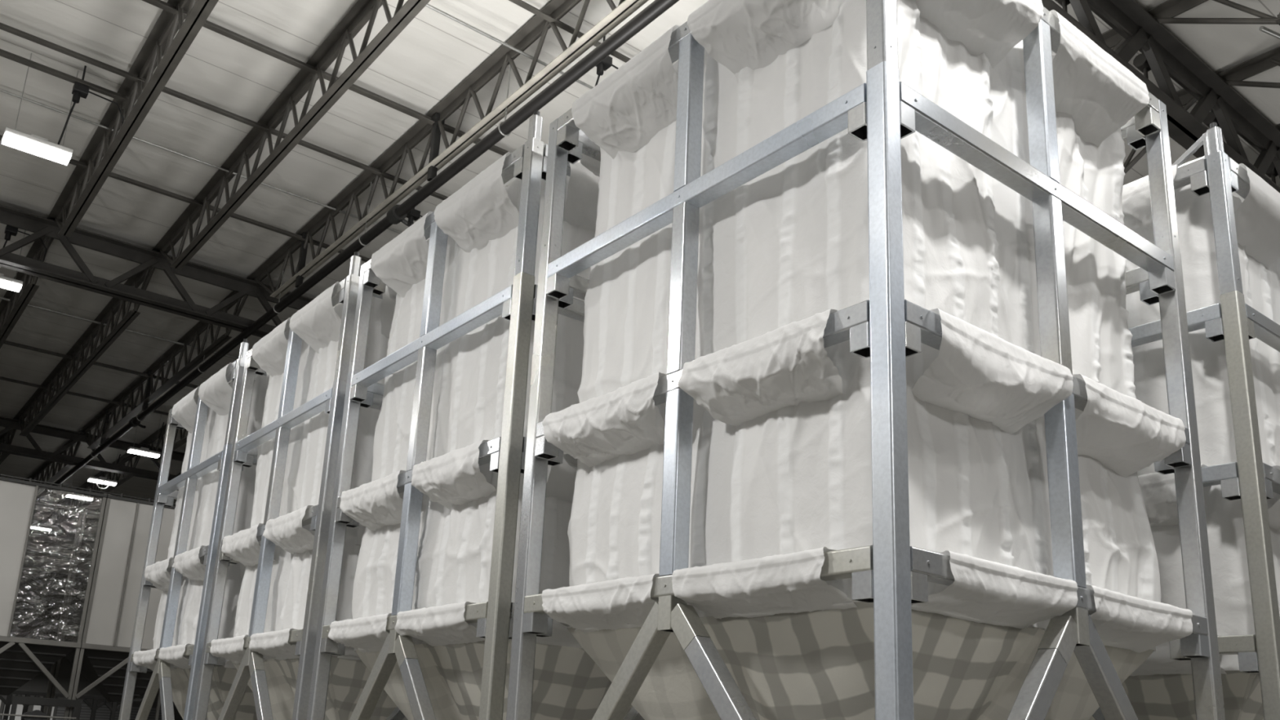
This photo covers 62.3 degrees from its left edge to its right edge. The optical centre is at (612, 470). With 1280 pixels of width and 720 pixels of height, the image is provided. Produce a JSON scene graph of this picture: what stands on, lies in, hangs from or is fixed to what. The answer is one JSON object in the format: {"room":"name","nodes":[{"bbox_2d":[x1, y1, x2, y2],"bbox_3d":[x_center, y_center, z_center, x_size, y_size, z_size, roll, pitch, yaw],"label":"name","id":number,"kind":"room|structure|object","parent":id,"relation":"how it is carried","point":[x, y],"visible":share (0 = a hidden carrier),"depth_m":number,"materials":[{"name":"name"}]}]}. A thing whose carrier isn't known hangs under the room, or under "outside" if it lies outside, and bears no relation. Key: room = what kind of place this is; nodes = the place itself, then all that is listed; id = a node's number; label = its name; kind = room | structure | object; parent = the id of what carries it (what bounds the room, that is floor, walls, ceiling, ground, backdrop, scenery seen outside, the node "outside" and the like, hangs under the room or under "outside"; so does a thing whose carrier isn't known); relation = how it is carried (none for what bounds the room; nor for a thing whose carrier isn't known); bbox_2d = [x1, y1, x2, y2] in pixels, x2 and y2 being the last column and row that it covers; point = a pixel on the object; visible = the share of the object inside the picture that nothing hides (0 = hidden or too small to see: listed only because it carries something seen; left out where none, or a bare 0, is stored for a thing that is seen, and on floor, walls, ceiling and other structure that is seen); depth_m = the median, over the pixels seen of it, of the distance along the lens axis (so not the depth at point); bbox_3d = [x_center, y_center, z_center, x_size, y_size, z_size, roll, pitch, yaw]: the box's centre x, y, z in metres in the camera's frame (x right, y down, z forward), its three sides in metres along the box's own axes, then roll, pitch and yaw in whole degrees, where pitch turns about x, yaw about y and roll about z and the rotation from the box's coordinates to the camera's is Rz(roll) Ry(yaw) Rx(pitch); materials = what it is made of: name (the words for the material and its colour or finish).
{"room":"industrial warehouse","nodes":[
{"label":"industrial warehouse","id":0,"kind":"room"},
{"bbox_2d":[0,568,182,719],"bbox_3d":[-38.587,8.255,51.052,47.500,9.400,0.200,14,-18,-36],"label":"wall","id":1,"kind":"structure","parent":0,"point":[44,625],"depth_m":57.36,"materials":[{"name":"grey metal"}]},
{"bbox_2d":[1,704,23,719],"bbox_3d":[-31.421,13.407,55.339,1.000,2.320,0.150,14,-18,-36],"label":"door","id":2,"kind":"structure","parent":1,"relation":"in","point":[20,707],"depth_m":55.56,"materials":[{"name":"white metal"}]},
{"bbox_2d":[32,705,40,711],"bbox_3d":[-30.611,13.605,55.935,0.350,2.320,0.150,14,-18,-36],"label":"door","id":3,"kind":"structure","parent":1,"relation":"in","point":[35,707],"depth_m":56.14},
{"bbox_2d":[46,706,54,719],"bbox_3d":[-30.117,13.735,56.297,0.400,2.300,0.150,14,-18,-36],"label":"door","id":4,"kind":"structure","parent":1,"relation":"in","point":[52,710],"depth_m":56.54,"materials":[{"name":"white metal"}]},
{"bbox_2d":[54,703,162,719],"bbox_3d":[-27.606,14.217,58.141,5.600,2.550,0.200,14,-18,-36],"label":"trim","id":5,"kind":"structure","parent":1,"relation":"attached to","point":[103,713],"depth_m":57.96,"materials":[{"name":"grey metal"}]},
{"bbox_2d":[0,416,185,481],"bbox_3d":[-17.517,-1.312,26.877,27.000,0.912,0.350,14,-18,-36],"label":"girder","id":6,"kind":"object","parent":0,"point":[10,424],"visible":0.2,"depth_m":28.88,"materials":[{"name":"metal"}]},
{"bbox_2d":[0,217,62,348],"bbox_3d":[-13.015,-2.506,22.031,0.236,0.769,13.400,14,-18,-36],"label":"joist","id":7,"kind":"object","parent":6,"relation":"on","point":[11,311],"visible":0.74,"depth_m":18.82,"materials":[{"name":"grey metal"}]},
{"bbox_2d":[14,248,167,436],"bbox_3d":[-11.743,-2.196,22.968,0.236,0.769,13.400,14,-18,-36],"label":"joist","id":8,"kind":"object","parent":6,"relation":"on","point":[114,305],"visible":0.96,"depth_m":22.01,"materials":[{"name":"grey metal"}]},
{"bbox_2d":[80,277,253,448],"bbox_3d":[-10.470,-1.886,23.904,0.236,0.769,13.400,14,-18,-36],"label":"joist","id":9,"kind":"object","parent":6,"relation":"on","point":[193,335],"visible":0.92,"depth_m":22.96,"materials":[{"name":"grey metal"}]},
{"bbox_2d":[0,376,168,415],"bbox_3d":[-13.911,-2.082,24.810,12.000,0.070,0.064,14,-18,-36],"label":"bar","id":10,"kind":"object","parent":9,"relation":"attached to","point":[1,377],"visible":0.32,"depth_m":25.55,"materials":[{"name":"grey metal"}]},
{"bbox_2d":[4,340,198,388],"bbox_3d":[-12.198,-2.568,22.644,12.000,0.078,0.072,14,-18,-36],"label":"bar","id":11,"kind":"object","parent":9,"relation":"attached to","point":[13,344],"visible":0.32,"depth_m":23.07,"materials":[{"name":"grey metal"}]},
{"bbox_2d":[100,408,111,444],"bbox_3d":[-12.918,-1.103,26.971,0.130,0.920,0.150,14,-18,-36],"label":"strut","id":12,"kind":"object","parent":9,"relation":"hanging from","point":[107,415],"visible":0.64,"depth_m":26.96,"materials":[{"name":"grey metal"}]},
{"bbox_2d":[0,296,239,359],"bbox_3d":[-10.631,-3.036,20.669,12.000,0.050,0.050,14,-18,-36],"label":"bar","id":13,"kind":"object","parent":9,"relation":"attached to","point":[1,297],"visible":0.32,"depth_m":21.00,"materials":[{"name":"metal"}]},
{"bbox_2d":[142,370,155,410],"bbox_3d":[-10.475,-1.792,23.879,0.130,0.920,0.150,14,-18,-36],"label":"strut","id":14,"kind":"object","parent":9,"relation":"hanging from","point":[148,390],"visible":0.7,"depth_m":23.84,"materials":[{"name":"grey metal"}]},
{"bbox_2d":[141,380,233,461],"bbox_3d":[-9.198,-1.576,24.840,0.236,0.769,13.400,14,-18,-36],"label":"joist","id":15,"kind":"object","parent":6,"relation":"on","point":[153,437],"visible":0.13,"depth_m":28.66,"materials":[{"name":"grey metal"}]},
{"bbox_2d":[0,204,313,337],"bbox_3d":[-9.334,-3.619,16.520,27.000,0.912,0.350,14,-18,-36],"label":"girder","id":16,"kind":"object","parent":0,"point":[41,227],"visible":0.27,"depth_m":17.48,"materials":[{"name":"metal"}]},
{"bbox_2d":[48,0,218,237],"bbox_3d":[-4.832,-4.814,11.674,0.236,0.769,13.400,14,-18,-36],"label":"joist","id":17,"kind":"object","parent":16,"relation":"on","point":[160,42],"visible":1,"depth_m":12.96,"materials":[{"name":"grey metal"}]},
{"bbox_2d":[0,48,129,103],"bbox_3d":[-8.022,-5.128,11.798,5.000,0.086,0.080,14,-18,-36],"label":"bar","id":18,"kind":"object","parent":17,"relation":"attached to","point":[5,54],"visible":1,"depth_m":12.79,"materials":[{"name":"grey metal"}]},
{"bbox_2d":[57,65,124,144],"bbox_3d":[-6.368,-4.379,13.118,0.277,1.102,0.754,-6,-17,32],"label":"junction box","id":19,"kind":"object","parent":18,"relation":"attached to","point":[79,90],"visible":0.96,"depth_m":12.89,"materials":[{"name":"black plastic"}]},
{"bbox_2d":[153,0,430,269],"bbox_3d":[-3.559,-4.504,12.611,0.236,0.769,13.400,14,-18,-36],"label":"joist","id":20,"kind":"object","parent":16,"relation":"on","point":[334,46],"visible":1,"depth_m":13.14,"materials":[{"name":"grey metal"}]},
{"bbox_2d":[248,0,648,298],"bbox_3d":[-2.287,-4.194,13.547,0.236,0.769,13.400,14,-18,-36],"label":"joist","id":21,"kind":"object","parent":16,"relation":"on","point":[537,27],"visible":0.94,"depth_m":13.14,"materials":[{"name":"grey metal"}]},
{"bbox_2d":[0,134,370,262],"bbox_3d":[-6.653,-4.132,15.626,12.000,0.078,0.072,14,-18,-36],"label":"bar","id":22,"kind":"object","parent":21,"relation":"attached to","point":[73,162],"visible":0.32,"depth_m":15.88,"materials":[{"name":"grey metal"}]},
{"bbox_2d":[0,88,402,233],"bbox_3d":[-5.952,-4.384,14.756,12.000,0.032,0.032,14,-18,-36],"label":"bar","id":23,"kind":"object","parent":21,"relation":"attached to","point":[1,90],"visible":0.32,"depth_m":14.67,"materials":[{"name":"metal"}]},
{"bbox_2d":[0,22,448,199],"bbox_3d":[-4.755,-4.543,13.698,12.600,0.078,0.072,14,-18,-36],"label":"bar","id":24,"kind":"object","parent":21,"relation":"attached to","point":[4,27],"visible":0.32,"depth_m":13.34,"materials":[{"name":"grey metal"}]},
{"bbox_2d":[294,231,307,287],"bbox_3d":[-4.948,-3.350,16.884,0.130,0.920,0.150,14,-18,-36],"label":"strut","id":25,"kind":"object","parent":21,"relation":"hanging from","point":[303,252],"visible":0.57,"depth_m":16.85,"materials":[{"name":"grey metal"}]},
{"bbox_2d":[142,0,511,155],"bbox_3d":[-3.783,-4.853,12.480,12.600,0.094,0.088,14,-18,-36],"label":"bar","id":26,"kind":"object","parent":21,"relation":"attached to","point":[162,5],"visible":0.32,"depth_m":12.55,"materials":[{"name":"grey metal"}]},
{"bbox_2d":[426,112,444,181],"bbox_3d":[-2.261,-4.108,13.483,0.130,0.920,0.150,14,-18,-36],"label":"strut","id":27,"kind":"object","parent":21,"relation":"hanging from","point":[436,133],"visible":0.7,"depth_m":13.46,"materials":[{"name":"grey metal"}]},
{"bbox_2d":[425,4,593,88],"bbox_3d":[-2.748,-5.126,10.648,12.000,0.032,0.032,14,-18,-36],"label":"conduit","id":28,"kind":"object","parent":21,"relation":"attached to","point":[428,6],"visible":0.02,"depth_m":11.67,"materials":[{"name":"metal"}]},
{"bbox_2d":[508,0,631,62],"bbox_3d":[-2.159,-5.294,10.418,12.600,0.078,0.072,14,-18,-36],"label":"bar","id":29,"kind":"object","parent":21,"relation":"attached to","point":[521,3],"visible":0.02,"depth_m":11.53,"materials":[{"name":"grey metal"}]},
{"bbox_2d":[1101,28,1125,51],"bbox_3d":[1.530,-3.263,16.356,0.236,0.769,13.400,14,-18,-36],"label":"joist","id":30,"kind":"object","parent":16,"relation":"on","point":[1112,38],"visible":0.02,"depth_m":11.47,"materials":[{"name":"grey metal"}]},
{"bbox_2d":[1123,88,1197,173],"bbox_3d":[2.803,-2.953,17.292,0.236,0.769,13.400,14,-18,-36],"label":"joist","id":31,"kind":"object","parent":16,"relation":"on","point":[1186,99],"visible":0.02,"depth_m":12.57,"materials":[{"name":"grey metal"}]},
{"bbox_2d":[0,0,1279,577],"bbox_3d":[-12.337,-3.719,19.344,47.500,0.200,85.000,14,-18,-36],"label":"ceiling","id":32,"kind":"structure","parent":0,"point":[434,53],"depth_m":14.26,"materials":[{"name":"grey metal"}]},
{"bbox_2d":[0,231,25,292],"bbox_3d":[-9.659,-3.537,16.762,0.720,1.260,0.270,14,-18,-36],"label":"light fixture","id":33,"kind":"object","parent":32,"relation":"hanging from","point":[6,282],"visible":0.9,"depth_m":16.67,"materials":[{"name":"white paint"}]},
{"bbox_2d":[0,279,22,292],"bbox_3d":[-9.688,-2.958,16.610,0.710,0.060,0.260,14,-18,-36],"label":"diffuser","id":34,"kind":"object","parent":33,"relation":"attached to","point":[15,285],"depth_m":16.68,"materials":[{"name":"white plastic"}]},
{"bbox_2d":[2,224,46,260],"bbox_3d":[-9.379,-3.530,16.929,0.277,1.102,0.754,-6,-17,32],"label":"junction box","id":35,"kind":"object","parent":32,"relation":"hanging from","point":[9,230],"visible":0.8,"depth_m":16.70,"materials":[{"name":"black plastic"}]},
{"bbox_2d":[1,53,78,165],"bbox_3d":[-6.864,-4.429,12.829,0.720,1.260,0.270,14,-18,-36],"label":"light fixture","id":36,"kind":"object","parent":32,"relation":"hanging from","point":[34,144],"visible":1,"depth_m":12.63,"materials":[{"name":"white paint"}]},
{"bbox_2d":[1,132,71,165],"bbox_3d":[-6.893,-3.850,12.677,0.710,0.060,0.260,14,-18,-36],"label":"diffuser","id":37,"kind":"object","parent":36,"relation":"attached to","point":[19,140],"depth_m":12.62,"materials":[{"name":"white plastic"}]},
{"bbox_2d":[30,494,53,531],"bbox_3d":[-20.461,1.504,38.026,0.720,1.260,0.270,14,-18,-36],"label":"light fixture","id":38,"kind":"object","parent":32,"relation":"hanging from","point":[38,526],"visible":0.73,"depth_m":37.83,"materials":[{"name":"white paint"}]},
{"bbox_2d":[30,526,51,531],"bbox_3d":[-20.490,2.083,37.874,0.710,0.060,0.260,14,-18,-36],"label":"diffuser","id":39,"kind":"object","parent":38,"relation":"attached to","point":[43,528],"depth_m":37.84,"materials":[{"name":"white plastic"}]},
{"bbox_2d":[29,510,102,542],"bbox_3d":[-25.701,0.996,37.233,27.000,0.912,0.350,14,-18,-36],"label":"girder","id":40,"kind":"object","parent":32,"relation":"attached to","point":[43,514],"visible":0.18,"depth_m":40.53,"materials":[{"name":"metal"}]},
{"bbox_2d":[0,417,18,464],"bbox_3d":[-19.926,0.112,33.325,0.236,0.769,13.400,14,-18,-36],"label":"joist","id":41,"kind":"object","parent":40,"relation":"on","point":[6,437],"visible":0.56,"depth_m":29.34,"materials":[{"name":"grey metal"}]},
{"bbox_2d":[24,430,88,495],"bbox_3d":[-18.654,0.422,34.261,0.236,0.769,13.400,14,-18,-36],"label":"joist","id":42,"kind":"object","parent":40,"relation":"on","point":[46,465],"visible":0.36,"depth_m":32.04,"materials":[{"name":"grey metal"}]},
{"bbox_2d":[48,442,145,525],"bbox_3d":[-17.381,0.732,35.197,0.236,0.769,13.400,14,-18,-36],"label":"joist","id":43,"kind":"object","parent":40,"relation":"on","point":[102,473],"visible":0.54,"depth_m":34.66,"materials":[{"name":"grey metal"}]},
{"bbox_2d":[66,471,93,501],"bbox_3d":[-16.235,0.254,32.457,0.720,1.260,0.270,14,-18,-36],"label":"light fixture","id":44,"kind":"object","parent":32,"relation":"hanging from","point":[80,496],"visible":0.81,"depth_m":32.24,"materials":[{"name":"white paint"}]},
{"bbox_2d":[66,494,93,501],"bbox_3d":[-16.265,0.834,32.305,0.710,0.060,0.260,14,-18,-36],"label":"diffuser","id":45,"kind":"object","parent":44,"relation":"attached to","point":[84,497],"depth_m":32.25,"materials":[{"name":"white plastic"}]},
{"bbox_2d":[87,445,120,488],"bbox_3d":[-14.452,-0.157,30.169,0.720,1.454,0.327,14,-18,-36],"label":"light fixture","id":46,"kind":"object","parent":32,"relation":"hanging from","point":[102,480],"visible":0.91,"depth_m":30.00,"materials":[{"name":"white paint"}]},
{"bbox_2d":[87,478,116,485],"bbox_3d":[-14.494,0.334,30.063,0.710,0.060,0.260,14,-18,-36],"label":"diffuser","id":47,"kind":"object","parent":46,"relation":"attached to","point":[102,481],"depth_m":30.00,"materials":[{"name":"white plastic"}]},
{"bbox_2d":[127,413,164,457],"bbox_3d":[-11.760,-1.008,26.793,0.720,1.260,0.327,14,-18,-36],"label":"light fixture","id":48,"kind":"object","parent":32,"relation":"hanging from","point":[144,451],"visible":0.94,"depth_m":26.63,"materials":[{"name":"white paint"}]},
{"bbox_2d":[127,448,159,457],"bbox_3d":[-11.806,-0.424,26.663,0.710,0.060,0.260,14,-18,-36],"label":"diffuser","id":49,"kind":"object","parent":48,"relation":"attached to","point":[145,452],"depth_m":26.60,"materials":[{"name":"white plastic"}]},
{"bbox_2d":[35,0,679,502],"bbox_3d":[-6.025,-2.941,18.336,0.352,1.179,50.000,14,-18,-36],"label":"pipe","id":50,"kind":"object","parent":32,"relation":"hanging from","point":[397,214],"visible":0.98,"depth_m":13.39,"materials":[{"name":"metal"}]},
{"bbox_2d":[406,207,422,226],"bbox_3d":[-2.800,-3.503,15.768,0.277,1.102,0.754,-6,-17,32],"label":"junction box","id":51,"kind":"object","parent":32,"relation":"hanging from","point":[413,215],"visible":0.32,"depth_m":15.54,"materials":[{"name":"black plastic"}]},
{"bbox_2d":[595,35,618,85],"bbox_3d":[0.028,-4.329,12.079,0.277,1.102,0.754,-6,-17,32],"label":"junction box","id":52,"kind":"object","parent":32,"relation":"hanging from","point":[606,63],"visible":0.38,"depth_m":11.85,"materials":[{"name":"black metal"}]},
{"bbox_2d":[1041,0,1279,192],"bbox_3d":[2.556,-5.019,8.907,36.400,0.912,0.379,14,-18,-36],"label":"girder","id":53,"kind":"object","parent":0,"point":[1163,54],"visible":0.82,"depth_m":11.48,"materials":[{"name":"metal"}]},
{"bbox_2d":[1146,0,1279,25],"bbox_3d":[9.714,-5.571,5.999,0.236,0.769,13.400,14,-18,-36],"label":"joist","id":54,"kind":"object","parent":53,"relation":"on","point":[1165,12],"visible":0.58,"depth_m":10.77,"materials":[{"name":"grey metal"}]},
{"bbox_2d":[1259,26,1279,39],"bbox_3d":[7.733,-4.209,11.101,3.360,0.524,0.169,12,-17,-31],"label":"conduit","id":55,"kind":"object","parent":54,"relation":"hanging from","point":[1263,28],"visible":1,"depth_m":10.27,"materials":[{"name":"metal"}]},
{"bbox_2d":[1217,46,1279,88],"bbox_3d":[10.986,-5.260,6.935,0.236,0.769,13.400,14,-18,-36],"label":"joist","id":56,"kind":"object","parent":53,"relation":"on","point":[1233,76],"visible":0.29,"depth_m":11.82,"materials":[{"name":"grey metal"}]},
{"bbox_3d":[-12.805,5.555,16.908,47.500,0.200,85.000,14,-18,-36],"label":"floor","id":57,"kind":"structure","parent":0,"visible":0},
{"bbox_2d":[0,693,22,719],"bbox_3d":[-10.549,4.859,18.199,0.413,2.020,0.070,14,-18,-36],"label":"column","id":58,"kind":"structure","parent":57,"relation":"on","point":[8,702],"depth_m":18.36,"materials":[{"name":"grey metal"}]},
{"bbox_2d":[14,693,39,714],"bbox_3d":[-10.327,4.913,18.362,0.413,2.020,0.070,14,-18,-36],"label":"column","id":59,"kind":"structure","parent":57,"relation":"on","point":[25,707],"depth_m":18.53,"materials":[{"name":"grey metal"}]},
{"bbox_2d":[0,710,75,719],"bbox_3d":[-7.028,3.613,12.202,1.210,1.688,0.500,14,-18,-36],"label":"machine","id":60,"kind":"object","parent":57,"relation":"on","point":[35,714],"visible":1,"depth_m":12.34,"materials":[{"name":"black metal"}]},
{"bbox_2d":[8,695,82,719],"bbox_3d":[-8.142,4.186,14.946,0.900,1.905,0.130,14,-18,-36],"label":"support stand","id":61,"kind":"object","parent":57,"relation":"on","point":[76,704],"visible":1,"depth_m":15.15,"materials":[{"name":"grey metal"}]},
{"bbox_2d":[33,695,57,712],"bbox_3d":[-10.098,4.969,18.530,0.413,2.020,0.070,14,-18,-36],"label":"column","id":62,"kind":"structure","parent":57,"relation":"on","point":[44,696],"depth_m":18.70,"materials":[{"name":"grey metal"}]},
{"bbox_2d":[12,690,142,702],"bbox_3d":[-9.826,4.028,18.955,2.800,0.060,0.070,14,-18,-36],"label":"beam","id":63,"kind":"structure","parent":62,"relation":"on","point":[19,692],"depth_m":18.88,"materials":[{"name":"grey metal"}]},
{"bbox_2d":[0,472,107,719],"bbox_3d":[-9.017,2.730,15.730,1.670,5.030,1.680,14,-18,-36],"label":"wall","id":64,"kind":"structure","parent":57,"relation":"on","point":[21,659],"depth_m":15.43,"materials":[{"name":"white"}]},
{"bbox_2d":[83,698,107,719],"bbox_3d":[-9.450,5.127,19.007,0.413,2.020,0.070,14,-18,-36],"label":"column","id":65,"kind":"structure","parent":57,"relation":"on","point":[94,707],"depth_m":19.18,"materials":[{"name":"grey metal"}]},
{"bbox_2d":[46,492,175,719],"bbox_3d":[-7.689,3.054,16.707,1.670,5.030,1.680,14,-18,-36],"label":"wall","id":66,"kind":"structure","parent":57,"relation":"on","point":[112,606],"depth_m":16.19,"materials":[{"name":"white"}]},
{"bbox_2d":[102,699,120,719],"bbox_3d":[-9.189,5.191,19.199,0.413,2.020,0.070,14,-18,-36],"label":"column","id":67,"kind":"structure","parent":57,"relation":"on","point":[113,708],"depth_m":19.37,"materials":[{"name":"grey metal"}]},
{"bbox_2d":[118,338,266,719],"bbox_3d":[-3.679,1.738,11.796,2.589,5.470,2.589,14,-18,-36],"label":"metal frame","id":68,"kind":"object","parent":57,"relation":"on","point":[166,493],"visible":0.3,"depth_m":11.12,"materials":[{"name":"silver metal"}]},
{"bbox_2d":[133,362,270,719],"bbox_3d":[-3.737,1.436,11.822,2.446,4.478,2.606,14,-18,-36],"label":"bag","id":69,"kind":"object","parent":68,"relation":"hanging from","point":[215,392],"visible":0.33,"depth_m":11.07,"materials":[{"name":"white fabric"}]},
{"bbox_2d":[192,251,404,719],"bbox_3d":[-2.037,1.275,9.719,2.589,5.470,2.589,14,-18,-36],"label":"metal frame","id":70,"kind":"object","parent":57,"relation":"on","point":[244,449],"visible":0.29,"depth_m":8.97,"materials":[{"name":"silver metal"}]},
{"bbox_2d":[210,281,397,719],"bbox_3d":[-2.098,0.973,9.741,2.432,4.481,2.603,14,-18,-36],"label":"bag","id":71,"kind":"object","parent":70,"relation":"hanging from","point":[317,323],"visible":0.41,"depth_m":9.04,"materials":[{"name":"white fabric"}]},
{"bbox_2d":[306,110,584,719],"bbox_3d":[-0.396,0.812,7.641,2.589,5.470,2.589,14,-18,-36],"label":"metal frame","id":72,"kind":"object","parent":57,"relation":"on","point":[517,303],"visible":0.4,"depth_m":6.81,"materials":[{"name":"silver metal"}]},
{"bbox_2d":[328,151,632,719],"bbox_3d":[-0.451,0.510,7.665,2.446,4.480,2.610,14,-18,-36],"label":"bag","id":73,"kind":"object","parent":72,"relation":"hanging from","point":[480,220],"visible":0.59,"depth_m":6.90,"materials":[{"name":"white fabric"}]},
{"bbox_2d":[506,0,1225,719],"bbox_3d":[1.246,0.349,5.563,2.589,5.470,2.589,14,-18,-36],"label":"metal frame","id":74,"kind":"object","parent":57,"relation":"on","point":[887,328],"visible":0.63,"depth_m":4.83,"materials":[{"name":"silver metal"}]},
{"bbox_2d":[541,0,1192,719],"bbox_3d":[1.184,0.045,5.580,2.456,4.481,2.654,14,-18,-36],"label":"bag","id":75,"kind":"object","parent":74,"relation":"hanging from","point":[781,458],"visible":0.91,"depth_m":4.84,"materials":[{"name":"white fabric"}]},
{"bbox_2d":[1092,122,1279,719],"bbox_3d":[3.759,0.962,7.413,2.589,5.470,2.589,14,-18,-36],"label":"metal frame","id":76,"kind":"object","parent":57,"relation":"on","point":[1249,479],"visible":0.34,"depth_m":6.02,"materials":[{"name":"silver metal"}]},
{"bbox_2d":[1088,163,1279,719],"bbox_3d":[3.765,0.645,7.368,2.456,4.478,2.439,14,-18,-36],"label":"bag","id":77,"kind":"object","parent":76,"relation":"hanging from","point":[1161,687],"visible":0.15,"depth_m":6.36,"materials":[{"name":"white fabric"}]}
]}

